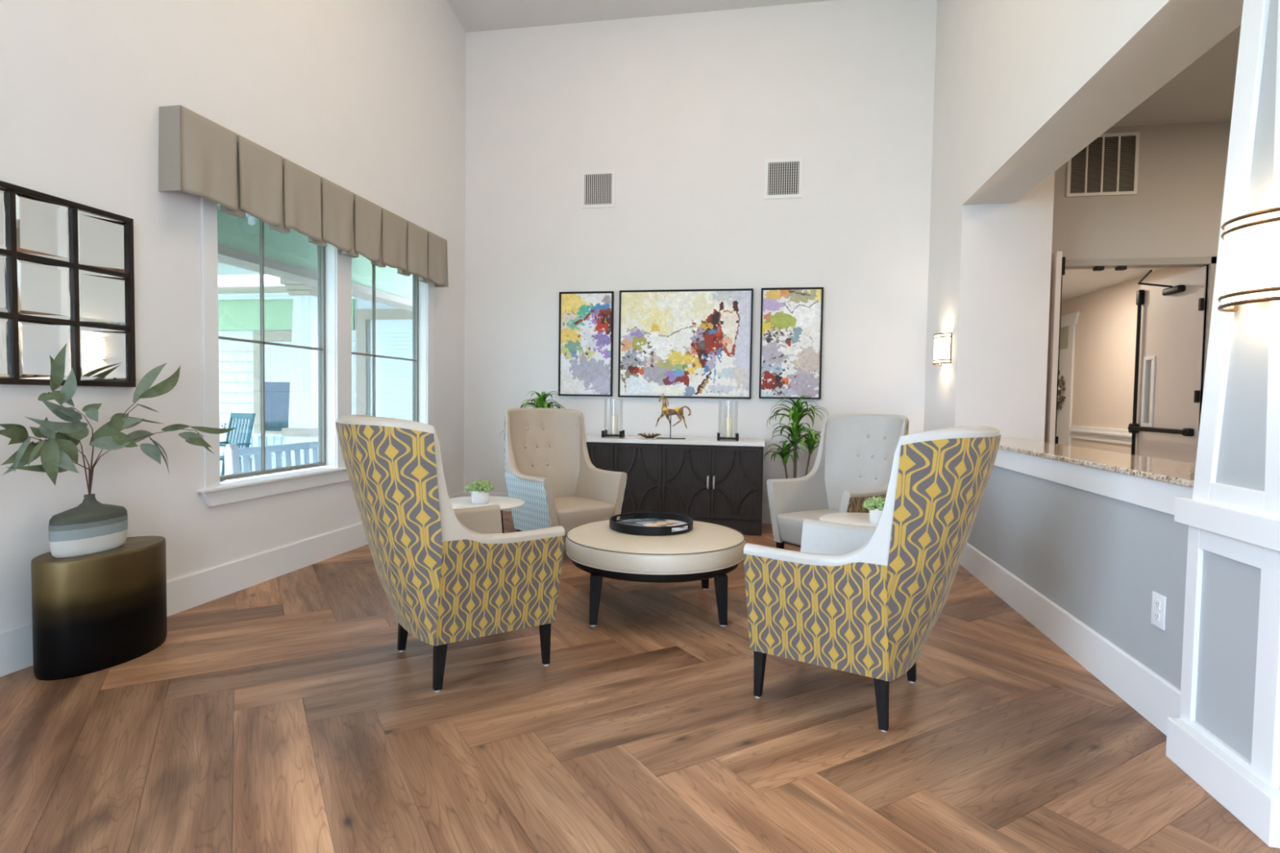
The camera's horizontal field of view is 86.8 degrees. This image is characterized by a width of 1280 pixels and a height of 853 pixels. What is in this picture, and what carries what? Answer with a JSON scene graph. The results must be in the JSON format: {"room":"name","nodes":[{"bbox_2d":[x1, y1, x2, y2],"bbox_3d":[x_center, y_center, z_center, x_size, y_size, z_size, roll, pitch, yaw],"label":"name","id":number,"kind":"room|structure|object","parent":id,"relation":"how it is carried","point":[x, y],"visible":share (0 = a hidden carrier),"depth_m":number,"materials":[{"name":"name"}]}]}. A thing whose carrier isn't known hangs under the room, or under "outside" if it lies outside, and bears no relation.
{"room":"care facility","nodes":[
{"label":"care facility","id":0,"kind":"room"},
{"bbox_2d":[0,0,466,631],"bbox_3d":[-3.282,-2.800,2.467,0.160,8.300,12.280,1,2,10],"label":"wall","id":1,"kind":"structure","parent":0,"point":[367,97],"depth_m":4.36,"materials":[{"name":"paint"}]},
{"bbox_2d":[0,180,135,386],"bbox_3d":[-3.047,-0.700,3.470,0.031,0.975,0.975,1,2,10],"label":"mirror","id":2,"kind":"object","parent":1,"relation":"attached to","point":[67,266],"visible":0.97,"depth_m":3.56,"materials":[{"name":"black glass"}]},
{"bbox_2d":[0,491,464,677],"bbox_3d":[-3.271,1.141,2.510,0.019,0.222,12.080,1,2,10],"label":"baseboard","id":3,"kind":"structure","parent":1,"relation":"attached to","point":[191,590],"depth_m":4.75,"materials":[{"name":"white wood"}]},
{"bbox_2d":[218,219,325,480],"bbox_3d":[-2.868,-0.674,5.238,0.060,2.078,1.310,1,2,10],"label":"window","id":4,"kind":"structure","parent":1,"relation":"in","point":[321,348],"depth_m":5.71,"materials":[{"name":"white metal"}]},
{"bbox_2d":[158,105,448,287],"bbox_3d":[-2.522,-1.741,5.831,0.177,0.532,3.546,1,2,10],"label":"window valance","id":5,"kind":"object","parent":1,"relation":"attached to","point":[198,156],"visible":1,"depth_m":4.99,"materials":[{"name":"fabric"}]},
{"bbox_2d":[197,196,433,506],"bbox_3d":[-2.654,-0.690,6.021,0.210,2.342,3.256,1,2,10],"label":"trim","id":6,"kind":"structure","parent":1,"relation":"attached to","point":[215,492],"depth_m":5.80,"materials":[{"name":"white wood"}]},
{"bbox_2d":[351,264,418,422],"bbox_3d":[-2.589,-0.731,6.766,0.060,2.078,1.413,1,2,10],"label":"window","id":7,"kind":"structure","parent":1,"relation":"in","point":[415,277],"depth_m":7.40,"materials":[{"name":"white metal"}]},
{"bbox_2d":[217,262,264,275],"bbox_3d":[-6.221,-2.374,7.478,7.390,0.440,8.650,1,2,10],"label":"ceiling","id":8,"kind":"structure","parent":0,"point":[223,268],"depth_m":11.65,"materials":[{"name":"white paint"}]},
{"bbox_2d":[238,211,257,226],"bbox_3d":[-3.637,-1.929,6.337,0.340,0.280,0.340,1,2,10],"label":"lantern","id":9,"kind":"object","parent":8,"relation":"hanging from","point":[251,222],"visible":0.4,"depth_m":6.32,"materials":[{"name":"white"}]},
{"bbox_2d":[217,203,412,311],"bbox_3d":[-3.766,-1.857,7.228,0.310,0.500,9.000,1,2,10],"label":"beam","id":10,"kind":"structure","parent":8,"relation":"attached to","point":[291,256],"depth_m":7.13,"materials":[{"name":"green"}]},
{"bbox_2d":[446,0,832,32],"bbox_3d":[-0.350,-5.626,1.725,6.350,2.322,12.480,1,2,10],"label":"ceiling","id":11,"kind":"structure","parent":0,"point":[473,15],"depth_m":7.76,"materials":[{"name":"paint"}]},
{"bbox_2d":[0,511,1279,852],"bbox_3d":[-0.477,1.368,2.162,6.250,0.120,12.380,1,2,10],"label":"floor","id":12,"kind":"structure","parent":0,"point":[284,713],"depth_m":2.74,"materials":[{"name":"brown wood"}]},
{"bbox_2d":[31,535,167,680],"bbox_3d":[-2.828,0.927,3.576,0.380,0.577,0.656,1,2,10],"label":"table","id":13,"kind":"object","parent":12,"relation":"on","point":[99,611],"visible":0.84,"depth_m":3.38,"materials":[{"name":"metal"}]},
{"bbox_2d":[48,493,128,558],"bbox_3d":[-2.834,0.496,3.490,0.190,0.292,0.384,1,2,10],"label":"vase","id":14,"kind":"object","parent":13,"relation":"on","point":[92,526],"visible":1,"depth_m":3.41,"materials":[{"name":"ceramic"}]},
{"bbox_2d":[0,342,237,494],"bbox_3d":[-2.750,-0.024,3.655,0.203,0.790,1.383,1,2,8],"label":"plant","id":15,"kind":"object","parent":14,"relation":"in","point":[58,453],"visible":1,"depth_m":3.31,"materials":[{"name":"green plant"}]},
{"bbox_2d":[335,414,564,692],"bbox_3d":[-1.030,0.593,3.512,0.995,1.303,0.889,-1,3,-35],"label":"chair","id":16,"kind":"object","parent":12,"relation":"on","point":[446,575],"visible":1,"depth_m":3.17,"materials":[{"name":"fabric"}]},
{"bbox_2d":[449,496,524,533],"bbox_3d":[-1.222,0.876,5.138,0.680,0.604,0.680,0,2,-18],"label":"side table","id":17,"kind":"object","parent":12,"relation":"on","point":[504,503],"visible":0.45,"depth_m":5.14,"materials":[{"name":"white wood"}]},
{"bbox_2d":[464,479,493,504],"bbox_3d":[-1.195,0.488,5.074,0.211,0.178,0.203,-1,3,-31],"label":"potted succulent","id":18,"kind":"object","parent":17,"relation":"on","point":[480,490],"visible":1,"depth_m":5.03,"materials":[{"name":"green plant"}]},
{"bbox_2d":[471,490,488,504],"bbox_3d":[-1.200,0.526,5.080,0.132,0.100,0.132,1,2,10],"label":"pot","id":19,"kind":"object","parent":18,"relation":"attached to","point":[477,498],"depth_m":5.03,"materials":[{"name":"white ceramic"}]},
{"bbox_2d":[503,391,564,431],"bbox_3d":[-1.175,0.332,7.785,0.649,1.478,0.594,2,3,35],"label":"dracaena","id":20,"kind":"object","parent":12,"relation":"on","point":[540,402],"visible":0.29,"depth_m":7.69,"materials":[{"name":"green plant"}]},
{"bbox_2d":[504,408,626,537],"bbox_3d":[-0.766,0.492,6.146,0.889,1.303,0.995,-1,3,-41],"label":"chair","id":21,"kind":"object","parent":12,"relation":"on","point":[548,467],"visible":0.86,"depth_m":6.21,"materials":[{"name":"fabric"}]},
{"bbox_2d":[554,496,614,535],"bbox_3d":[-0.659,0.776,6.028,0.614,0.257,0.656,-1,3,-41],"label":"seat cushion","id":22,"kind":"object","parent":21,"relation":"on","point":[570,512],"depth_m":5.82,"materials":[{"name":"leather"}]},
{"bbox_2d":[565,519,745,626],"bbox_3d":[0.100,0.960,4.595,1.208,0.518,1.208,1,2,-3],"label":"round ottoman","id":23,"kind":"object","parent":12,"relation":"on","point":[708,551],"visible":0.88,"depth_m":4.16,"materials":[{"name":"beige leather"}]},
{"bbox_2d":[609,511,693,535],"bbox_3d":[0.078,0.667,4.669,0.576,0.058,0.576,2,2,18],"label":"serving tray","id":24,"kind":"object","parent":23,"relation":"on","point":[642,523],"visible":1,"depth_m":4.69,"materials":[{"name":"black metal"}]},
{"bbox_2d":[565,519,745,573],"bbox_3d":[0.103,0.777,4.587,1.208,0.152,1.208,1,2,-3],"label":"cushion","id":25,"kind":"object","parent":23,"relation":"on","point":[708,548],"depth_m":4.16,"materials":[{"name":"beige leather"}]},
{"bbox_2d":[585,434,764,536],"bbox_3d":[0.297,0.617,7.548,2.130,0.972,0.798,1,2,10],"label":"base cabinet","id":26,"kind":"object","parent":12,"relation":"on","point":[709,480],"visible":0.68,"depth_m":7.15,"materials":[{"name":"brown wood"}]},
{"bbox_2d":[601,401,624,437],"bbox_3d":[-0.299,-0.096,7.618,0.230,0.430,0.230,1,2,6],"label":"candle holder","id":27,"kind":"object","parent":26,"relation":"on","point":[604,433],"visible":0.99,"depth_m":7.52,"materials":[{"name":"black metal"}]},
{"bbox_2d":[610,415,617,434],"bbox_3d":[-0.288,-0.024,7.619,0.074,0.217,0.074,1,2,10],"label":"pillar candle","id":28,"kind":"object","parent":27,"relation":"in","point":[614,418],"visible":1,"depth_m":7.59,"materials":[{"name":"beige wax"}]},
{"bbox_2d":[637,433,661,438],"bbox_3d":[0.104,0.103,7.563,0.261,0.047,0.256,1,2,10],"label":"metal bowl","id":29,"kind":"object","parent":26,"relation":"on","point":[649,436],"visible":1,"depth_m":7.52,"materials":[{"name":"brown metal"}]},
{"bbox_2d":[655,393,691,439],"bbox_3d":[0.368,-0.115,7.455,0.390,0.501,0.100,1,2,10],"label":"horse sculpture","id":30,"kind":"object","parent":26,"relation":"on","point":[664,411],"visible":1,"depth_m":7.44,"materials":[{"name":"gold metal"}]},
{"bbox_2d":[716,408,738,440],"bbox_3d":[0.956,-0.067,7.350,0.230,0.430,0.230,1,2,6],"label":"candle holder","id":31,"kind":"object","parent":26,"relation":"on","point":[718,437],"visible":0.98,"depth_m":7.25,"materials":[{"name":"black metal"}]},
{"bbox_2d":[725,417,733,437],"bbox_3d":[0.967,0.005,7.351,0.074,0.217,0.074,1,2,10],"label":"pillar candle","id":32,"kind":"object","parent":31,"relation":"in","point":[728,420],"visible":1,"depth_m":7.32,"materials":[{"name":"beige wax"}]},
{"bbox_2d":[764,395,828,479],"bbox_3d":[1.685,0.401,7.287,0.663,1.466,0.612,2,2,23],"label":"dracaena","id":33,"kind":"object","parent":12,"relation":"on","point":[796,412],"visible":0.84,"depth_m":7.24,"materials":[{"name":"green plant"}]},
{"bbox_2d":[766,413,908,549],"bbox_3d":[1.707,0.551,5.593,0.995,1.303,0.889,-1,3,-33],"label":"chair","id":34,"kind":"object","parent":12,"relation":"on","point":[853,464],"visible":0.6,"depth_m":5.77,"materials":[{"name":"fabric"}]},
{"bbox_2d":[777,508,839,546],"bbox_3d":[1.561,0.830,5.512,0.656,0.257,0.614,-1,3,-33],"label":"seat cushion","id":35,"kind":"object","parent":34,"relation":"on","point":[789,521],"depth_m":5.50,"materials":[{"name":"leather"}]},
{"bbox_2d":[818,512,876,526],"bbox_3d":[1.559,0.940,4.593,0.680,0.604,0.680,0,2,-10],"label":"side table","id":36,"kind":"object","parent":12,"relation":"on","point":[851,518],"visible":0.36,"depth_m":4.64,"materials":[{"name":"white"}]},
{"bbox_2d":[862,496,885,524],"bbox_3d":[1.596,0.553,4.514,0.216,0.175,0.210,2,3,33],"label":"potted succulent","id":37,"kind":"object","parent":36,"relation":"on","point":[875,505],"visible":0.69,"depth_m":4.46,"materials":[{"name":"green plant"}]},
{"bbox_2d":[869,508,881,524],"bbox_3d":[1.593,0.591,4.512,0.132,0.100,0.132,1,2,10],"label":"pot","id":38,"kind":"object","parent":37,"relation":"attached to","point":[874,513],"depth_m":4.47,"materials":[{"name":"white ceramic"}]},
{"bbox_2d":[742,425,1001,732],"bbox_3d":[1.114,0.638,3.188,0.995,1.303,0.889,2,3,33],"label":"chair","id":39,"kind":"object","parent":12,"relation":"on","point":[867,601],"visible":1,"depth_m":2.84,"materials":[{"name":"fabric"}]},
{"bbox_2d":[1165,0,1279,848],"bbox_3d":[2.391,-0.263,2.334,0.620,3.210,0.595,1,2,10],"label":"column","id":40,"kind":"structure","parent":12,"relation":"on","point":[1225,736],"depth_m":2.41,"materials":[{"name":"grey paint"}]},
{"bbox_2d":[1217,206,1279,311],"bbox_3d":[2.073,-0.559,2.302,0.116,0.298,0.321,1,2,10],"label":"wall sconce","id":41,"kind":"object","parent":40,"relation":"attached to","point":[1251,251],"visible":1,"depth_m":2.24,"materials":[{"name":"white"}]},
{"bbox_2d":[463,0,937,503],"bbox_3d":[0.772,-2.955,7.846,6.210,8.300,0.160,1,2,10],"label":"wall","id":42,"kind":"structure","parent":0,"point":[687,111],"depth_m":7.77,"materials":[{"name":"paint"}]},
{"bbox_2d":[558,291,613,396],"bbox_3d":[-0.645,-0.982,8.068,0.660,1.238,0.046,1,2,10],"label":"framed painting","id":43,"kind":"object","parent":42,"relation":"attached to","point":[586,318],"visible":1,"depth_m":8.06,"materials":[{"name":"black paper"}]},
{"bbox_2d":[581,169,615,208],"bbox_3d":[-0.493,-2.802,7.994,0.415,0.435,0.012,1,2,10],"label":"air vent","id":44,"kind":"object","parent":42,"relation":"in","point":[597,187],"visible":1,"depth_m":7.99,"materials":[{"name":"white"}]},
{"bbox_2d":[464,491,771,523],"bbox_3d":[0.451,0.978,7.960,5.391,0.222,0.019,1,2,10],"label":"baseboard","id":45,"kind":"structure","parent":42,"relation":"attached to","point":[766,517],"depth_m":7.78,"materials":[{"name":"white wood"}]},
{"bbox_2d":[617,288,753,399],"bbox_3d":[0.515,-0.958,7.858,1.552,1.251,0.046,1,2,10],"label":"framed painting","id":46,"kind":"object","parent":42,"relation":"attached to","point":[688,342],"visible":1,"depth_m":7.84,"materials":[{"name":"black paper"}]},
{"bbox_2d":[764,157,803,199],"bbox_3d":[1.612,-2.790,7.611,0.425,0.445,0.012,1,2,10],"label":"air vent","id":47,"kind":"object","parent":42,"relation":"in","point":[783,177],"visible":1,"depth_m":7.61,"materials":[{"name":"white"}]},
{"bbox_2d":[759,287,823,399],"bbox_3d":[1.702,-0.937,7.643,0.682,1.248,0.046,1,2,10],"label":"framed painting","id":48,"kind":"object","parent":42,"relation":"attached to","point":[791,359],"visible":1,"depth_m":7.63,"materials":[{"name":"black paper"}]},
{"bbox_2d":[1006,171,1054,441],"bbox_3d":[3.590,-0.985,6.556,0.320,4.550,0.950,1,2,10],"label":"wall pier","id":49,"kind":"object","parent":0,"point":[1033,212],"visible":0.14,"depth_m":6.09,"materials":[{"name":"paint"}]},
{"bbox_2d":[923,0,1243,689],"bbox_3d":[2.295,-2.672,1.354,0.443,8.300,12.080,1,2,10],"label":"wall","id":50,"kind":"structure","parent":0,"point":[1022,87],"depth_m":4.59,"materials":[{"name":"paint"}]},
{"bbox_2d":[933,332,951,365],"bbox_3d":[2.918,-0.750,6.581,0.121,0.293,0.351,1,2,10],"label":"wall sconce","id":51,"kind":"object","parent":50,"relation":"attached to","point":[943,343],"visible":1,"depth_m":6.46,"materials":[{"name":"white glass"}]},
{"bbox_2d":[960,542,1180,735],"bbox_3d":[2.656,1.126,5.081,0.019,0.222,4.900,1,2,10],"label":"baseboard","id":52,"kind":"structure","parent":50,"relation":"attached to","point":[1153,697],"depth_m":3.61,"materials":[{"name":"white wood"}]},
{"bbox_2d":[993,448,1193,515],"bbox_3d":[2.558,0.250,4.442,0.022,0.134,3.672,1,2,10],"label":"trim","id":53,"kind":"structure","parent":50,"relation":"attached to","point":[1154,495],"depth_m":3.48,"materials":[{"name":"white wood"}]},
{"bbox_2d":[998,436,1195,488],"bbox_3d":[2.788,0.173,4.394,0.535,0.030,3.666,1,2,10],"label":"countertop","id":54,"kind":"structure","parent":50,"relation":"on","point":[1177,473],"depth_m":3.69,"materials":[{"name":"stone"}]},
{"bbox_2d":[1151,591,1166,631],"bbox_3d":[2.283,0.810,2.983,0.010,0.148,0.100,1,2,10],"label":"wall outlet","id":55,"kind":"object","parent":50,"relation":"attached to","point":[1157,614],"visible":1,"depth_m":2.97,"materials":[{"name":"white plastic"}]},
{"bbox_2d":[1154,611,1159,622],"bbox_3d":[2.280,0.837,2.985,0.004,0.038,0.035,1,2,10],"label":"socket","id":56,"kind":"object","parent":55,"relation":"attached to","point":[1157,614],"depth_m":2.98,"materials":[{"name":"grey plastic"}]},
{"bbox_2d":[1155,599,1160,609],"bbox_3d":[2.281,0.783,2.982,0.004,0.038,0.035,1,2,10],"label":"socket","id":57,"kind":"object","parent":55,"relation":"attached to","point":[1157,602],"depth_m":2.98,"materials":[{"name":"grey plastic"}]},
{"bbox_2d":[1061,267,1164,302],"bbox_3d":[5.460,-1.994,9.967,2.300,0.090,6.500,1,2,10],"label":"ceiling","id":58,"kind":"structure","parent":0,"point":[1075,282],"depth_m":8.69,"materials":[{"name":"paint"}]},
{"bbox_2d":[1059,266,1200,454],"bbox_3d":[6.512,-0.395,9.794,0.100,3.200,6.380,1,2,10],"label":"wall","id":59,"kind":"structure","parent":0,"point":[1105,329],"depth_m":9.26,"materials":[{"name":"paint"}]},
{"bbox_2d":[1056,311,1079,445],"bbox_3d":[6.647,-0.339,10.941,0.040,2.800,1.677,1,2,10],"label":"door","id":60,"kind":"structure","parent":59,"relation":"in","point":[1066,362],"depth_m":10.36,"materials":[{"name":"wood"}]},
{"bbox_2d":[1057,369,1066,409],"bbox_3d":[6.559,-0.570,10.694,0.124,0.636,0.643,1,2,10],"label":"wreath","id":61,"kind":"object","parent":60,"relation":"attached to","point":[1060,398],"visible":0.26,"depth_m":10.48,"materials":[{"name":"wicker"}]},
{"bbox_2d":[1068,425,1132,444],"bbox_3d":[6.178,0.142,8.451,0.055,0.185,3.580,1,2,10],"label":"trim","id":62,"kind":"structure","parent":59,"relation":"attached to","point":[1103,434],"depth_m":9.27,"materials":[{"name":"beige wood"}]},
{"bbox_2d":[1051,120,1231,433],"bbox_3d":[4.776,-0.801,2.416,4.100,4.550,8.720,1,2,10],"label":"wall","id":63,"kind":"structure","parent":0,"point":[1175,211],"depth_m":6.62,"materials":[{"name":"paint"}]},
{"bbox_2d":[1044,250,1065,444],"bbox_3d":[3.837,-0.208,6.505,0.080,2.770,0.740,1,2,10],"label":"door","id":64,"kind":"structure","parent":63,"relation":"in","point":[1058,262],"depth_m":6.14,"materials":[{"name":"paint"}]},
{"bbox_2d":[1066,131,1139,196],"bbox_3d":[4.569,-2.587,6.691,0.630,0.600,0.018,1,2,10],"label":"air vent","id":65,"kind":"object","parent":63,"relation":"in","point":[1107,166],"visible":0.87,"depth_m":6.68,"materials":[{"name":"white metal"}]},
{"bbox_2d":[1065,256,1217,435],"bbox_3d":[4.737,-0.232,6.808,1.680,2.860,0.160,1,2,10],"label":"trim","id":66,"kind":"structure","parent":63,"relation":"attached to","point":[1097,264],"depth_m":6.62,"materials":[{"name":"grey wood"}]},
{"bbox_2d":[1128,266,1206,463],"bbox_3d":[5.390,-0.209,7.232,0.476,2.760,1.130,1,2,10],"label":"door","id":67,"kind":"structure","parent":63,"relation":"in","point":[1171,310],"depth_m":7.12,"materials":[{"name":"paint"}]},
{"bbox_2d":[1111,25,1240,127],"bbox_3d":[4.804,-2.826,2.376,4.120,0.100,8.800,1,2,10],"label":"ceiling","id":68,"kind":"structure","parent":0,"point":[1203,91],"depth_m":5.95,"materials":[{"name":"paint"}]},
{"bbox_3d":[-5.585,1.212,7.776,6.090,0.290,8.800,1,2,10],"label":"floor","id":69,"kind":"structure","parent":0,"visible":0},
{"bbox_2d":[219,412,255,482],"bbox_3d":[-6.640,0.362,10.758,0.620,1.150,0.957,2,3,25],"label":"rocking chair","id":70,"kind":"object","parent":69,"relation":"on","point":[251,416],"visible":0.41,"depth_m":11.01,"materials":[{"name":"teal paint"}]},
{"bbox_2d":[240,433,285,477],"bbox_3d":[-6.357,0.519,11.537,1.100,0.770,0.470,1,2,10],"label":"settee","id":71,"kind":"object","parent":69,"relation":"on","point":[272,436],"visible":0.16,"depth_m":11.74,"materials":[{"name":"white wood"}]},
{"bbox_2d":[223,440,318,481],"bbox_3d":[-3.551,0.620,6.814,0.610,1.030,2.070,1,2,10],"label":"bench","id":72,"kind":"object","parent":69,"relation":"on","point":[233,453],"visible":0.21,"depth_m":6.19,"materials":[{"name":"blue paint"}]},
{"bbox_2d":[280,278,319,471],"bbox_3d":[-4.371,-0.437,8.917,0.460,2.950,0.460,1,2,10],"label":"porch column","id":73,"kind":"structure","parent":69,"relation":"on","point":[303,424],"depth_m":8.76,"materials":[{"name":"white wood"}]},
{"label":"outside","id":74,"kind":"structure","parent":0,"visible":0},
{"bbox_3d":[-16.657,1.430,3.088,26.190,0.100,60.000,1,2,10],"label":"ground","id":75,"kind":"structure","parent":74,"visible":0},
{"bbox_2d":[217,284,412,473],"bbox_3d":[-5.290,-0.718,12.225,7.200,3.700,0.305,1,2,10],"label":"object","id":76,"kind":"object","parent":75,"relation":"on","point":[239,362],"visible":0.29,"depth_m":12.34,"materials":[{"name":"white"}]},
{"bbox_2d":[217,285,362,301],"bbox_3d":[-6.041,-2.385,12.082,5.700,0.220,0.208,1,2,10],"label":"eave","id":77,"kind":"object","parent":76,"relation":"attached to","point":[273,292],"visible":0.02,"depth_m":12.18,"materials":[{"name":"beige"}]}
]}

